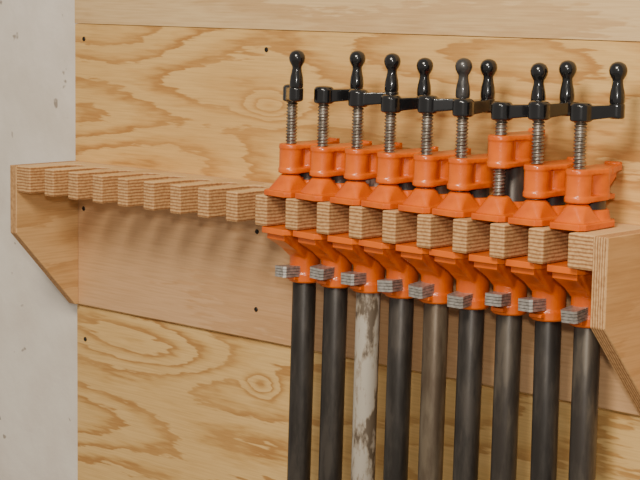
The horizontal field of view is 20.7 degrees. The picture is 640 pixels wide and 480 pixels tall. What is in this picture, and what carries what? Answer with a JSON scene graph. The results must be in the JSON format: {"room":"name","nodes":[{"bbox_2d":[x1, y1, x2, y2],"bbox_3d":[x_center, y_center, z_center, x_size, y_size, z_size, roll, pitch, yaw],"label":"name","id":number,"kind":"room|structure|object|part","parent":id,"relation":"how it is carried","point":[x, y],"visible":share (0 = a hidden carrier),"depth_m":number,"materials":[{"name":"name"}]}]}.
{"room":"woodworking shop","nodes":[
{"label":"woodworking shop","id":0,"kind":"room"},
{"bbox_2d":[0,0,632,479],"bbox_3d":[0.066,-0.041,2.200,4.200,2.650,0.102,8,10,42],"label":"wall","id":1,"kind":"structure","parent":0,"point":[39,432],"depth_m":2.59,"materials":[{"name":"white paint"}]},
{"bbox_2d":[75,24,639,416],"bbox_3d":[0.554,0.020,1.675,2.446,0.400,0.012,8,10,42],"label":"wall panel","id":2,"kind":"object","parent":1,"relation":"attached to","point":[190,100],"visible":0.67,"depth_m":2.21,"materials":[{"name":"beige wood"}]},
{"bbox_2d":[82,37,267,340],"bbox_3d":[-0.203,-0.051,2.362,0.364,0.433,0.001,8,10,42],"label":"screws","id":3,"kind":"object","parent":2,"relation":"attached to","point":[83,38],"visible":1,"depth_m":2.45,"materials":[{"name":"black metal"}]},
{"bbox_2d":[10,161,639,415],"bbox_3d":[0.054,0.056,2.058,1.206,0.204,0.115,8,10,42],"label":"rack","id":4,"kind":"object","parent":2,"relation":"attached to","point":[193,250],"visible":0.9,"depth_m":2.24,"materials":[{"name":"brown wood"}]},
{"bbox_2d":[262,50,339,479],"bbox_3d":[-0.028,0.330,2.152,0.064,1.124,0.106,10,12,44],"label":"clamp","id":5,"kind":"object","parent":4,"relation":"hanging from","point":[294,156],"depth_m":2.11,"materials":[{"name":"orange metal"}]},
{"bbox_2d":[17,162,639,270],"bbox_3d":[-0.033,-0.040,2.124,0.941,0.036,0.108,8,10,42],"label":"shelf","id":6,"kind":"object","parent":4,"relation":"attached to","point":[235,200],"depth_m":2.06,"materials":[{"name":"brown wood"}]},
{"bbox_2d":[293,50,371,479],"bbox_3d":[0.009,0.334,2.123,0.100,1.124,0.056,-6,12,-43],"label":"clamp","id":7,"kind":"object","parent":4,"relation":"hanging from","point":[327,161],"depth_m":2.07,"materials":[{"name":"metal"}]},
{"bbox_3d":[0.091,0.051,2.097,1.206,0.204,0.006,8,10,42],"label":"panel","id":8,"kind":"part","parent":4,"relation":"part of","materials":[{"name":"brown wood"}]},
{"bbox_2d":[327,53,401,479],"bbox_3d":[0.053,0.341,2.085,0.068,1.123,0.100,8,11,40],"label":"clamp","id":9,"kind":"object","parent":4,"relation":"hanging from","point":[360,172],"depth_m":2.04,"materials":[{"name":"metal"}]},
{"bbox_2d":[359,57,437,479],"bbox_3d":[0.084,0.347,2.059,0.100,1.119,0.053,-7,12,-44],"label":"clamp","id":10,"kind":"object","parent":4,"relation":"hanging from","point":[395,168],"depth_m":2.00,"materials":[{"name":"metal"}]},
{"bbox_2d":[396,58,472,479],"bbox_3d":[0.128,0.352,2.020,0.067,1.121,0.100,8,11,39],"label":"clamp","id":11,"kind":"object","parent":4,"relation":"hanging from","point":[430,173],"depth_m":1.97,"materials":[{"name":"metal"}]},
{"bbox_2d":[429,59,497,479],"bbox_3d":[0.158,0.356,1.994,0.049,1.120,0.100,9,11,44],"label":"clamp","id":12,"kind":"object","parent":4,"relation":"hanging from","point":[470,180],"depth_m":1.93,"materials":[{"name":"metal"}]},
{"bbox_2d":[469,62,547,479],"bbox_3d":[0.204,0.363,1.954,0.065,1.119,0.100,8,10,39],"label":"clamp","id":13,"kind":"object","parent":4,"relation":"hanging from","point":[508,152],"depth_m":1.89,"materials":[{"name":"metal"}]},
{"bbox_2d":[505,60,576,479],"bbox_3d":[0.238,0.366,1.924,0.048,1.122,0.100,8,10,42],"label":"clamp","id":14,"kind":"object","parent":4,"relation":"hanging from","point":[544,181],"depth_m":1.86,"materials":[{"name":"metal"}]},
{"bbox_2d":[547,62,627,479],"bbox_3d":[0.279,0.371,1.888,0.059,1.123,0.100,7,10,39],"label":"clamp","id":15,"kind":"object","parent":4,"relation":"hanging from","point":[587,188],"depth_m":1.83,"materials":[{"name":"metal"}]},
{"bbox_2d":[75,0,639,41],"bbox_3d":[0.563,-0.553,1.597,2.447,0.757,0.012,8,10,42],"label":"wall panel","id":16,"kind":"object","parent":1,"relation":"attached to","point":[604,20],"visible":1,"depth_m":2.07,"materials":[{"name":"beige wood"}]},
{"bbox_2d":[77,305,639,479],"bbox_3d":[0.543,0.711,1.768,2.443,0.992,0.012,8,10,42],"label":"wall panel","id":17,"kind":"object","parent":1,"relation":"attached to","point":[157,400],"visible":0.67,"depth_m":2.34,"materials":[{"name":"beige wood"}]}
]}

